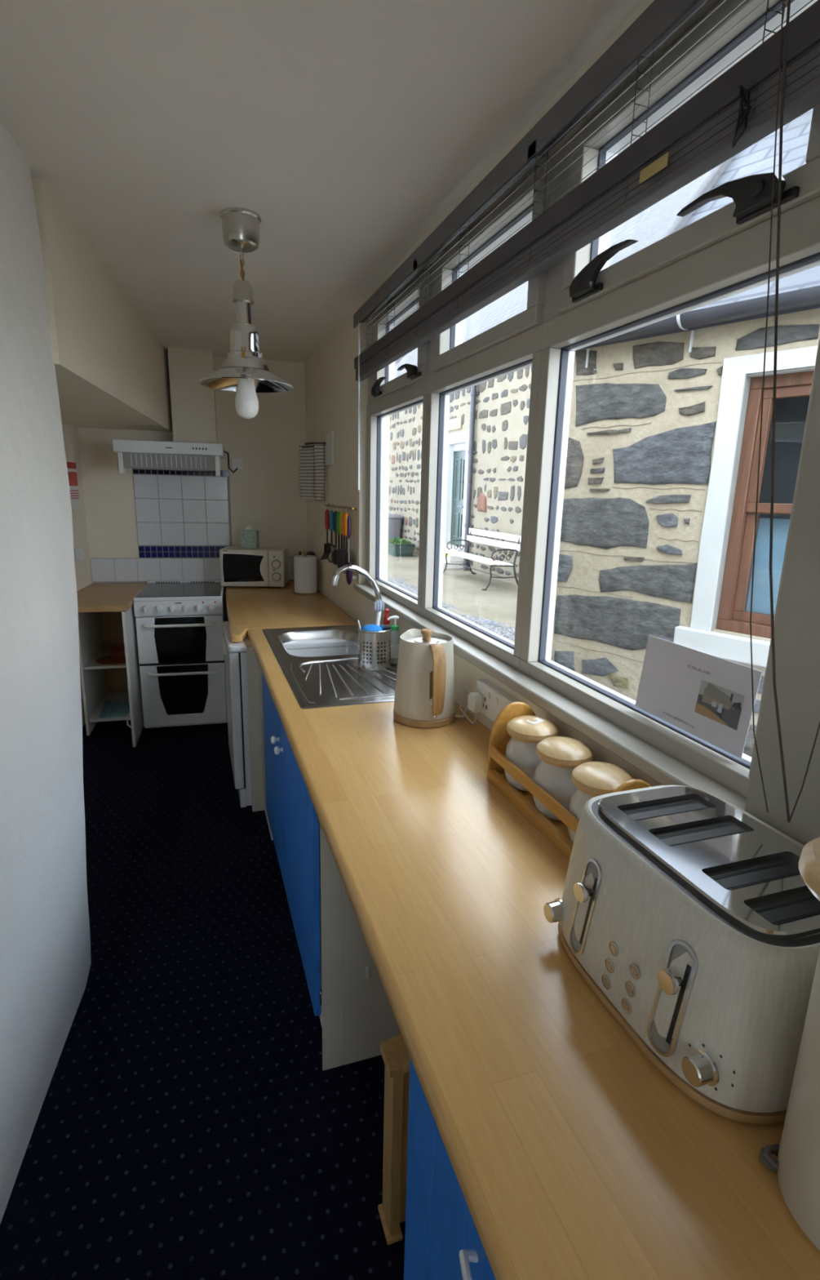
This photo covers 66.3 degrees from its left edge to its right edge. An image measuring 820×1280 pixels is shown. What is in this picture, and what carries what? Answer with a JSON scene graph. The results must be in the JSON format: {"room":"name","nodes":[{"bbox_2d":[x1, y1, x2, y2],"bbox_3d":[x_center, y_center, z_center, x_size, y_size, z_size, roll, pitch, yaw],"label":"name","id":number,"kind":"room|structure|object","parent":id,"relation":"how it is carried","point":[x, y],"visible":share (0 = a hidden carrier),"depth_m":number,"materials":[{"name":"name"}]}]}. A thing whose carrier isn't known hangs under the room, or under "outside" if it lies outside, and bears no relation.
{"room":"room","nodes":[
{"label":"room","id":0,"kind":"room"},
{"bbox_2d":[0,122,91,1224],"bbox_3d":[-1.125,0.423,-0.321,1.622,2.478,4.943,-3,14,-19],"label":"wall","id":1,"kind":"structure","parent":0,"point":[46,960],"depth_m":1.68,"materials":[{"name":"white paint"}]},
{"bbox_2d":[62,422,92,726],"bbox_3d":[-2.088,-0.191,3.192,0.119,2.000,2.947,-1,14,-11],"label":"wall","id":2,"kind":"structure","parent":0,"point":[70,434],"depth_m":4.25,"materials":[{"name":"beige paint"}]},
{"bbox_2d":[66,460,80,507],"bbox_3d":[-2.216,-1.020,4.117,0.004,0.300,0.250,-1,14,-11],"label":"notice","id":3,"kind":"object","parent":2,"relation":"attached to","point":[71,465],"visible":0.64,"depth_m":4.14,"materials":[{"name":"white paper"}]},
{"bbox_2d":[74,546,84,562],"bbox_3d":[-2.221,-0.575,4.218,0.014,0.085,0.160,-1,14,-11],"label":"light switch","id":4,"kind":"object","parent":2,"relation":"attached to","point":[78,553],"visible":0.99,"depth_m":4.20,"materials":[{"name":"white plastic"}]},
{"bbox_2d":[31,177,172,431],"bbox_3d":[-2.125,-1.407,2.978,1.822,0.533,2.720,-3,14,-19],"label":"wall","id":5,"kind":"structure","parent":0,"point":[112,371],"depth_m":2.55,"materials":[{"name":"beige paint"}]},
{"bbox_2d":[77,352,307,688],"bbox_3d":[-1.726,-0.767,4.620,2.800,2.478,0.120,-2,14,-15],"label":"wall","id":6,"kind":"structure","parent":0,"point":[265,495],"depth_m":4.53,"materials":[{"name":"beige paint"}]},
{"bbox_2d":[111,439,224,476],"bbox_3d":[-1.601,-1.218,4.239,0.663,0.207,0.452,-2,14,-15],"label":"hood","id":7,"kind":"object","parent":6,"relation":"attached to","point":[147,455],"visible":1,"depth_m":4.03,"materials":[{"name":"white metal"}]},
{"bbox_2d":[224,450,238,472],"bbox_3d":[-1.292,-1.274,4.500,0.045,0.152,0.127,8,15,27],"label":"cable","id":8,"kind":"object","parent":7,"relation":"attached to","point":[228,453],"visible":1,"depth_m":4.51,"materials":[{"name":"black plastic"}]},
{"bbox_2d":[90,469,294,583],"bbox_3d":[-1.520,-0.825,4.593,1.530,0.813,0.011,-2,14,-15],"label":"tile backsplash","id":9,"kind":"structure","parent":6,"relation":"attached to","point":[184,517],"depth_m":4.54,"materials":[{"name":"grey tile"}]},
{"bbox_2d":[168,346,217,443],"bbox_3d":[-1.482,-1.613,4.309,0.278,0.678,0.200,-2,14,-15],"label":"wall","id":10,"kind":"structure","parent":6,"relation":"attached to","point":[193,409],"depth_m":4.20,"materials":[{"name":"beige paint"}]},
{"bbox_2d":[231,457,243,470],"bbox_3d":[-1.252,-1.275,4.552,0.080,0.080,0.016,-2,14,-15],"label":"wall outlet","id":11,"kind":"object","parent":6,"relation":"attached to","point":[237,463],"visible":1,"depth_m":4.55,"materials":[{"name":"white plastic"}]},
{"bbox_2d":[0,720,405,1279],"bbox_3d":[-1.082,1.323,1.470,3.150,0.100,8.000,-3,14,-19],"label":"floor","id":12,"kind":"structure","parent":0,"point":[190,1124],"depth_m":1.74,"materials":[{"name":"blue carpet"}]},
{"bbox_2d":[76,582,147,746],"bbox_3d":[-2.016,0.135,4.206,0.425,0.900,0.925,-2,14,-15],"label":"base cabinet","id":13,"kind":"object","parent":12,"relation":"on","point":[112,602],"visible":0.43,"depth_m":4.14,"materials":[{"name":"white wood"}]},
{"bbox_2d":[84,644,126,669],"bbox_3d":[-2.021,0.108,4.350,0.302,0.017,0.600,-2,14,-15],"label":"shelf","id":14,"kind":"object","parent":13,"relation":"attached to","point":[91,664],"depth_m":4.14,"materials":[{"name":"white wood"}]},
{"bbox_2d":[89,690,130,722],"bbox_3d":[-2.030,0.458,4.433,0.302,0.017,0.600,-2,14,-15],"label":"shelf","id":15,"kind":"object","parent":13,"relation":"attached to","point":[108,695],"depth_m":4.42,"materials":[{"name":"white wood"}]},
{"bbox_2d":[95,655,125,664],"bbox_3d":[-1.963,0.133,4.191,0.244,0.011,0.244,-3,14,-19],"label":"plate","id":16,"kind":"object","parent":13,"relation":"on","point":[108,660],"visible":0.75,"depth_m":4.18,"materials":[{"name":"red ceramic"}]},
{"bbox_2d":[76,582,147,613],"bbox_3d":[-2.006,-0.284,4.106,0.425,0.037,0.925,-2,14,-15],"label":"countertop","id":17,"kind":"structure","parent":13,"relation":"on","point":[94,597],"depth_m":3.98,"materials":[{"name":"laminate"}]},
{"bbox_2d":[99,699,130,718],"bbox_3d":[-1.995,0.471,4.334,0.250,0.004,0.369,-3,14,-19],"label":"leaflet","id":18,"kind":"object","parent":13,"relation":"on","point":[103,714],"visible":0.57,"depth_m":4.19,"materials":[{"name":"teal paper"}]},
{"bbox_2d":[104,699,130,715],"bbox_3d":[-1.980,0.466,4.337,0.220,0.004,0.366,-5,15,-27],"label":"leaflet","id":19,"kind":"object","parent":18,"relation":"on","point":[108,713],"visible":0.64,"depth_m":4.22,"materials":[{"name":"teal paper"}]},
{"bbox_2d":[106,700,129,714],"bbox_3d":[-1.965,0.460,4.340,0.199,0.004,0.353,-7,16,-33],"label":"leaflet","id":20,"kind":"object","parent":19,"relation":"on","point":[116,707],"visible":0.57,"depth_m":4.33,"materials":[{"name":"teal paper"}]},
{"bbox_2d":[106,644,125,657],"bbox_3d":[-1.972,0.078,4.335,0.216,0.050,0.216,-3,14,-19],"label":"dish","id":21,"kind":"object","parent":13,"relation":"in","point":[118,651],"visible":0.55,"depth_m":4.32,"materials":[{"name":"red ceramic"}]},
{"bbox_2d":[126,704,131,728],"bbox_3d":[-1.865,0.502,4.215,0.059,0.131,0.198,-3,14,-18],"label":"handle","id":22,"kind":"object","parent":13,"relation":"in","point":[128,715],"visible":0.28,"depth_m":4.14,"materials":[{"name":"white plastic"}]},
{"bbox_2d":[133,579,227,728],"bbox_3d":[-1.566,0.088,4.396,0.534,0.925,0.716,-2,14,-15],"label":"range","id":23,"kind":"object","parent":12,"relation":"on","point":[180,630],"visible":0.98,"depth_m":4.11,"materials":[{"name":"white metal"}]},
{"bbox_2d":[133,582,224,601],"bbox_3d":[-1.562,-0.341,4.317,0.579,0.026,0.705,-3,14,-19],"label":"cooktop","id":24,"kind":"object","parent":23,"relation":"in","point":[153,591],"depth_m":4.16,"materials":[{"name":"black glass"}]},
{"bbox_2d":[246,646,271,835],"bbox_3d":[-0.712,0.480,2.976,0.074,0.861,0.288,-3,14,-19],"label":"filler panel","id":25,"kind":"object","parent":12,"relation":"on","point":[256,740],"visible":0.54,"depth_m":3.09,"materials":[{"name":"beige plastic"}]},
{"bbox_2d":[221,621,346,807],"bbox_3d":[-0.704,0.363,3.465,0.604,0.853,0.608,-3,14,-19],"label":"under-counter appliance","id":26,"kind":"object","parent":12,"relation":"on","point":[235,653],"visible":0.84,"depth_m":3.13,"materials":[{"name":"white metal"}]},
{"bbox_2d":[262,672,400,1071],"bbox_3d":[-0.205,0.643,2.341,0.589,0.862,1.272,-3,14,-19],"label":"base cabinet","id":27,"kind":"object","parent":12,"relation":"on","point":[356,1014],"visible":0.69,"depth_m":1.77,"materials":[{"name":"blue wood"}]},
{"bbox_2d":[365,966,369,982],"bbox_3d":[-0.116,0.925,1.735,0.008,0.032,0.026,-3,14,-19],"label":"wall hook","id":28,"kind":"object","parent":27,"relation":"attached to","point":[366,967],"visible":1,"depth_m":1.74,"materials":[{"name":"white plastic"}]},
{"bbox_2d":[377,1033,410,1245],"bbox_3d":[0.077,1.075,1.413,0.304,0.465,0.089,-5,15,-24],"label":"wooden stool","id":29,"kind":"object","parent":12,"relation":"on","point":[396,1056],"visible":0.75,"depth_m":1.34,"materials":[{"name":"brown wood"}]},
{"bbox_2d":[404,1058,496,1279],"bbox_3d":[0.446,1.100,0.486,0.587,0.862,1.308,-3,14,-19],"label":"base cabinet","id":30,"kind":"object","parent":12,"relation":"on","point":[442,1240],"visible":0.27,"depth_m":0.82,"materials":[{"name":"blue wood"}]},
{"bbox_2d":[247,623,819,1279],"bbox_3d":[0.113,0.412,1.400,0.590,0.038,4.115,-3,14,-19],"label":"countertop","id":31,"kind":"structure","parent":30,"relation":"on","point":[572,1155],"depth_m":0.82,"materials":[{"name":"brown wood"}]},
{"bbox_2d":[262,625,397,709],"bbox_3d":[-0.322,0.145,2.708,0.490,0.160,1.230,-3,14,-19],"label":"sink","id":32,"kind":"object","parent":31,"relation":"in","point":[331,681],"visible":0.83,"depth_m":2.44,"materials":[{"name":"metal"}]},
{"bbox_2d":[358,624,391,670],"bbox_3d":[-0.143,0.028,2.540,0.136,0.160,0.136,-3,14,-19],"label":"pot","id":33,"kind":"object","parent":32,"relation":"on","point":[374,646],"visible":0.99,"depth_m":2.49,"materials":[{"name":"metal"}]},
{"bbox_2d":[361,624,382,631],"bbox_3d":[-0.153,-0.035,2.521,0.088,0.053,0.080,-3,14,-19],"label":"scourer","id":34,"kind":"object","parent":33,"relation":"in","point":[369,627],"visible":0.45,"depth_m":2.50,"materials":[{"name":"blue plastic"}]},
{"bbox_2d":[363,641,386,663],"bbox_3d":[-0.143,0.036,2.542,0.121,0.128,0.121,-3,14,-19],"label":"utensil holder","id":35,"kind":"object","parent":33,"relation":"on","point":[374,652],"depth_m":2.48,"materials":[{"name":"silver metal"}]},
{"bbox_2d":[373,599,384,626],"bbox_3d":[-0.132,-0.052,2.540,0.037,0.227,0.069,10,16,31],"label":"dish brush","id":36,"kind":"object","parent":33,"relation":"in","point":[379,605],"visible":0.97,"depth_m":2.52,"materials":[{"name":"white plastic"}]},
{"bbox_2d":[383,608,391,631],"bbox_3d":[-0.101,-0.032,2.698,0.059,0.206,0.059,-3,14,-19],"label":"soap bottle","id":37,"kind":"object","parent":32,"relation":"on","point":[386,622],"visible":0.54,"depth_m":2.67,"materials":[{"name":"red plastic"}]},
{"bbox_2d":[386,615,400,663],"bbox_3d":[-0.063,-0.004,2.599,0.059,0.199,0.059,4,14,13],"label":"soap bottle","id":38,"kind":"object","parent":32,"relation":"on","point":[395,634],"visible":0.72,"depth_m":2.58,"materials":[{"name":"clear plastic"}]},
{"bbox_2d":[331,564,382,624],"bbox_3d":[-0.222,-0.144,2.794,0.248,0.381,0.107,-3,14,-19],"label":"mixer tap","id":39,"kind":"object","parent":31,"relation":"on","point":[366,575],"visible":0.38,"depth_m":2.78,"materials":[{"name":"silver metal"}]},
{"bbox_2d":[393,628,477,728],"bbox_3d":[0.077,0.112,1.956,0.242,0.287,0.246,-3,14,-19],"label":"electric kettle","id":40,"kind":"object","parent":31,"relation":"on","point":[424,691],"visible":0.99,"depth_m":1.90,"materials":[{"name":"beige metal"}]},
{"bbox_2d":[487,701,651,859],"bbox_3d":[0.335,0.301,1.379,0.142,0.198,0.460,-3,14,-19],"label":"rack","id":41,"kind":"object","parent":31,"relation":"on","point":[557,831],"visible":0.37,"depth_m":1.42,"materials":[{"name":"brown wood"}]},
{"bbox_2d":[504,715,558,791],"bbox_3d":[0.291,0.272,1.516,0.124,0.166,0.124,-3,14,-19],"label":"storage jar","id":42,"kind":"object","parent":41,"relation":"in","point":[526,732],"visible":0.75,"depth_m":1.47,"materials":[{"name":"white ceramic"}]},
{"bbox_2d":[533,736,593,820],"bbox_3d":[0.336,0.303,1.387,0.124,0.166,0.124,-3,14,-19],"label":"storage jar","id":43,"kind":"object","parent":41,"relation":"in","point":[559,756],"visible":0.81,"depth_m":1.34,"materials":[{"name":"white ceramic"}]},
{"bbox_2d":[567,761,635,842],"bbox_3d":[0.381,0.335,1.258,0.124,0.166,0.124,-3,14,-19],"label":"storage jar","id":44,"kind":"object","parent":41,"relation":"in","point":[591,780],"visible":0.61,"depth_m":1.23,"materials":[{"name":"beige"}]},
{"bbox_2d":[543,785,819,1124],"bbox_3d":[0.422,0.399,0.899,0.320,0.234,0.410,-3,14,-19],"label":"toaster","id":45,"kind":"object","parent":31,"relation":"on","point":[695,921],"visible":0.98,"depth_m":0.78,"materials":[{"name":"silver metal"}]},
{"bbox_2d":[759,1143,780,1171],"bbox_3d":[0.396,0.556,0.676,0.033,0.025,0.032,-3,14,-19],"label":"appliance flex","id":46,"kind":"object","parent":31,"relation":"on","point":[765,1157],"visible":0.59,"depth_m":0.68,"materials":[{"name":"grey plastic"}]},
{"bbox_2d":[777,837,819,1250],"bbox_3d":[0.451,0.393,0.601,0.184,0.385,0.154,10,16,32],"label":"canister","id":47,"kind":"object","parent":31,"relation":"on","point":[798,1173],"visible":1,"depth_m":0.61,"materials":[{"name":"beige ceramic"}]},
{"bbox_2d":[0,0,817,362],"bbox_3d":[-0.940,-1.189,0.901,3.320,0.100,8.000,-3,14,-19],"label":"ceiling","id":48,"kind":"structure","parent":0,"point":[350,128],"depth_m":1.55,"materials":[{"name":"paint"}]},
{"bbox_2d":[197,206,293,418],"bbox_3d":[-0.571,-1.099,2.162,0.324,0.640,0.324,-3,14,-19],"label":"pendant lamp","id":49,"kind":"object","parent":48,"relation":"hanging from","point":[245,371],"visible":1,"depth_m":2.13,"materials":[{"name":"metal"}]},
{"bbox_2d":[304,0,719,786],"bbox_3d":[0.430,0.012,1.568,0.159,2.478,7.600,-3,14,-19],"label":"wall","id":50,"kind":"structure","parent":0,"point":[331,385],"depth_m":3.31,"materials":[{"name":"beige paint"}]},
{"bbox_2d":[302,430,334,466],"bbox_3d":[-0.562,-1.187,3.906,0.086,0.200,0.427,-10,17,-39],"label":"towel rail","id":51,"kind":"object","parent":50,"relation":"attached to","point":[329,442],"visible":0.9,"depth_m":3.79,"materials":[{"name":"white plastic"}]},
{"bbox_2d":[298,444,315,498],"bbox_3d":[-0.669,-1.096,4.092,0.133,0.336,0.033,11,16,35],"label":"tea towel","id":52,"kind":"object","parent":51,"relation":"hanging from","point":[307,455],"visible":0.95,"depth_m":4.08,"materials":[{"name":"beige fabric"}]},
{"bbox_2d":[314,444,325,500],"bbox_3d":[-0.566,-1.057,3.946,0.069,0.352,0.034,9,16,31],"label":"tea towel","id":53,"kind":"object","parent":51,"relation":"hanging from","point":[319,449],"visible":1,"depth_m":3.94,"materials":[{"name":"beige fabric"}]},
{"bbox_2d":[324,263,432,614],"bbox_3d":[-0.205,-0.916,3.171,0.136,1.290,1.664,-3,14,-19],"label":"window","id":54,"kind":"structure","parent":50,"relation":"in","point":[388,395],"depth_m":2.86,"materials":[{"name":"white plastic"}]},
{"bbox_2d":[320,503,330,559],"bbox_3d":[-0.514,-0.662,3.851,0.034,0.340,0.085,8,15,25],"label":"utensil","id":55,"kind":"object","parent":54,"relation":"hanging from","point":[326,513],"visible":0.88,"depth_m":3.85,"materials":[{"name":"plastic"}]},
{"bbox_2d":[326,505,336,563],"bbox_3d":[-0.467,-0.632,3.739,0.063,0.345,0.061,-3,14,-19],"label":"utensil","id":56,"kind":"object","parent":54,"relation":"hanging from","point":[331,513],"visible":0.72,"depth_m":3.72,"materials":[{"name":"plastic"}]},
{"bbox_2d":[331,504,338,564],"bbox_3d":[-0.428,-0.606,3.628,0.055,0.341,0.100,-3,14,-19],"label":"utensil","id":57,"kind":"object","parent":54,"relation":"hanging from","point":[334,554],"visible":0.77,"depth_m":3.62,"materials":[{"name":"plastic"}]},
{"bbox_2d":[336,505,341,568],"bbox_3d":[-0.400,-0.579,3.557,0.033,0.360,0.085,-3,14,-19],"label":"utensil","id":58,"kind":"object","parent":54,"relation":"hanging from","point":[339,512],"visible":0.63,"depth_m":3.55,"materials":[{"name":"plastic"}]},
{"bbox_2d":[339,506,343,567],"bbox_3d":[-0.377,-0.563,3.493,0.033,0.360,0.085,-3,14,-19],"label":"utensil","id":59,"kind":"object","parent":54,"relation":"hanging from","point":[341,512],"visible":0.59,"depth_m":3.48,"materials":[{"name":"plastic"}]},
{"bbox_2d":[342,506,346,573],"bbox_3d":[-0.358,-0.547,3.438,0.033,0.365,0.100,-3,14,-19],"label":"utensil","id":60,"kind":"object","parent":54,"relation":"hanging from","point":[344,513],"visible":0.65,"depth_m":3.43,"materials":[{"name":"plastic"}]},
{"bbox_2d":[343,506,349,573],"bbox_3d":[-0.340,-0.537,3.387,0.033,0.360,0.085,-3,14,-19],"label":"utensil","id":61,"kind":"object","parent":54,"relation":"hanging from","point":[346,515],"visible":0.62,"depth_m":3.38,"materials":[{"name":"plastic"}]},
{"bbox_2d":[346,515,352,584],"bbox_3d":[-0.322,-0.474,3.322,0.034,0.362,0.062,-3,14,-19],"label":"spatula","id":62,"kind":"object","parent":54,"relation":"hanging from","point":[348,573],"visible":0.84,"depth_m":3.32,"materials":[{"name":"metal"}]},
{"bbox_2d":[421,150,556,670],"bbox_3d":[0.221,-0.634,2.031,0.086,1.290,0.832,-3,14,-19],"label":"window","id":63,"kind":"structure","parent":50,"relation":"in","point":[513,344],"depth_m":1.95,"materials":[{"name":"white plastic"}]},
{"bbox_2d":[476,678,520,722],"bbox_3d":[0.252,0.190,1.821,0.035,0.095,0.230,-3,14,-19],"label":"wall socket","id":64,"kind":"object","parent":50,"relation":"attached to","point":[495,699],"visible":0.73,"depth_m":1.82,"materials":[{"name":"white plastic"}]},
{"bbox_2d":[467,692,483,712],"bbox_3d":[0.197,0.186,1.889,0.032,0.054,0.049,-3,14,-19],"label":"plug","id":65,"kind":"object","parent":64,"relation":"attached to","point":[475,700],"visible":1,"depth_m":1.87,"materials":[{"name":"white plastic"}]},
{"bbox_2d":[353,583,746,810],"bbox_3d":[0.185,0.003,2.192,0.153,0.030,2.590,-3,14,-19],"label":"windowsill","id":66,"kind":"structure","parent":50,"relation":"attached to","point":[657,764],"depth_m":1.43,"materials":[{"name":"white paint"}]},
{"bbox_2d":[520,0,819,798],"bbox_3d":[0.471,-0.446,1.265,0.120,1.290,0.824,-3,14,-19],"label":"window","id":67,"kind":"structure","parent":50,"relation":"in","point":[724,253],"depth_m":1.22,"materials":[{"name":"white plastic"}]},
{"bbox_2d":[353,0,819,822],"bbox_3d":[0.174,-0.619,1.850,0.057,1.242,2.670,-3,14,-19],"label":"blind","id":68,"kind":"object","parent":67,"relation":"attached to","point":[777,82],"visible":0.97,"depth_m":1.12,"materials":[{"name":"grey fabric"}]},
{"bbox_2d":[358,320,359,489],"bbox_3d":[-0.238,-1.085,2.929,0.009,0.750,0.018,-3,14,-19],"label":"blind wand","id":69,"kind":"object","parent":68,"relation":"hanging from","point":[358,320],"visible":0.98,"depth_m":2.92,"materials":[{"name":"white plastic"}]},
{"bbox_2d":[635,635,762,758],"bbox_3d":[0.546,0.099,1.221,0.017,0.158,0.287,-3,14,-19],"label":"notice","id":70,"kind":"object","parent":67,"relation":"attached to","point":[708,697],"visible":1,"depth_m":1.20,"materials":[{"name":"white paper"}]},
{"bbox_2d":[662,711,694,728],"bbox_3d":[0.533,0.158,1.248,0.001,0.005,0.088,-3,14,-19],"label":"print","id":71,"kind":"object","parent":70,"relation":"attached to","point":[679,719],"depth_m":1.25,"materials":[{"name":"grey paper"}]},
{"bbox_2d":[688,664,709,674],"bbox_3d":[0.554,0.057,1.204,0.001,0.006,0.057,-3,14,-19],"label":"print","id":72,"kind":"object","parent":70,"relation":"attached to","point":[692,668],"depth_m":1.21,"materials":[{"name":"grey paper"}]},
{"bbox_2d":[694,680,745,730],"bbox_3d":[0.568,0.118,1.156,0.007,0.064,0.101,-3,14,-19],"label":"photo","id":73,"kind":"object","parent":70,"relation":"attached to","point":[719,704],"depth_m":1.15},
{"bbox_2d":[745,347,819,845],"bbox_3d":[0.710,-0.237,0.432,0.008,1.300,0.945,-3,14,-19],"label":"blind cord","id":74,"kind":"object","parent":50,"relation":"attached to","point":[797,622],"depth_m":0.91,"materials":[{"name":"black plastic"}]},
{"bbox_3d":[-0.932,0.151,4.334,0.580,0.861,1.180,-3,14,-19],"label":"base cabinet","id":75,"kind":"object","parent":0,"visible":0},
{"bbox_2d":[226,581,358,642],"bbox_3d":[-0.837,-0.226,3.983,0.676,0.038,1.804,-3,14,-19],"label":"countertop","id":76,"kind":"structure","parent":75,"relation":"on","point":[248,607],"depth_m":3.71,"materials":[{"name":"brown wood"}]},
{"bbox_2d":[219,546,288,587],"bbox_3d":[-1.126,-0.531,4.565,0.445,0.272,0.318,0,13,-5],"label":"microwave","id":77,"kind":"object","parent":76,"relation":"on","point":[262,566],"visible":0.98,"depth_m":4.43,"materials":[{"name":"beige plastic"}]},
{"bbox_2d":[240,524,259,548],"bbox_3d":[-1.158,-0.749,4.537,0.115,0.163,0.115,0,13,-5],"label":"tissue box","id":78,"kind":"object","parent":77,"relation":"on","point":[249,537],"visible":1,"depth_m":4.49,"materials":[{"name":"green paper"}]},
{"bbox_2d":[293,551,317,594],"bbox_3d":[-0.714,-0.462,4.292,0.153,0.284,0.153,-3,14,-19],"label":"paper towel roll","id":79,"kind":"object","parent":76,"relation":"on","point":[304,566],"visible":1,"depth_m":4.24,"materials":[{"name":"white paper"}]},
{"bbox_2d":[306,551,315,555],"bbox_3d":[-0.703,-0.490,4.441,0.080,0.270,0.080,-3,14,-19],"label":"lid","id":80,"kind":"object","parent":79,"relation":"on","point":[309,553],"visible":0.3,"depth_m":4.39,"materials":[{"name":"black plastic"}]},
{"label":"outside","id":81,"kind":"structure","parent":0,"visible":0},
{"bbox_2d":[387,553,518,641],"bbox_3d":[7.900,-2.858,20.011,52.000,0.120,57.000,-3,14,-19],"label":"ground","id":82,"kind":"structure","parent":81,"point":[494,609],"depth_m":10.21,"materials":[{"name":"concrete"}]},
{"bbox_2d":[388,513,403,539],"bbox_3d":[-0.557,-2.969,17.275,0.560,0.960,0.764,-3,14,-19],"label":"wheelie bin","id":83,"kind":"object","parent":82,"relation":"on","point":[394,520],"visible":0.3,"depth_m":16.97,"materials":[{"name":"grey plastic"}]},
{"bbox_2d":[395,354,406,365],"bbox_3d":[-1.403,-11.346,33.698,8.400,9.613,8.400,-3,14,-19],"label":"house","id":84,"kind":"structure","parent":82,"relation":"on","point":[397,361],"depth_m":29.25,"materials":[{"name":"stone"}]},
{"bbox_2d":[387,536,415,556],"bbox_3d":[-0.288,-2.410,16.003,0.597,0.474,1.140,-3,14,-19],"label":"trough","id":85,"kind":"object","parent":82,"relation":"on","point":[397,547],"visible":0.93,"depth_m":15.62,"materials":[{"name":"green plastic"}]},
{"bbox_2d":[443,527,521,590],"bbox_3d":[1.279,-1.529,11.504,0.790,0.929,2.180,-3,14,-19],"label":"garden bench","id":86,"kind":"object","parent":82,"relation":"on","point":[508,546],"visible":0.96,"depth_m":11.25,"materials":[{"name":"white paint"}]},
{"bbox_2d":[388,204,653,585],"bbox_3d":[2.606,-4.682,13.519,4.164,6.181,17.400,-3,14,-19],"label":"stone house","id":87,"kind":"structure","parent":82,"relation":"on","point":[489,420],"depth_m":12.60,"materials":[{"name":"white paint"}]},
{"bbox_2d":[551,107,819,757],"bbox_3d":[3.165,-1.905,3.547,4.252,5.420,2.770,-10,17,-40],"label":"stone outbuilding","id":88,"kind":"structure","parent":82,"relation":"on","point":[659,519],"depth_m":2.97,"materials":[{"name":"grey stone"}]},
{"bbox_2d":[746,517,790,615],"bbox_3d":[1.813,-0.243,2.645,0.005,0.500,0.725,-10,17,-40],"label":"curtain","id":89,"kind":"object","parent":88,"relation":"hanging from","point":[762,590],"depth_m":2.85,"materials":[{"name":"blue fabric"}]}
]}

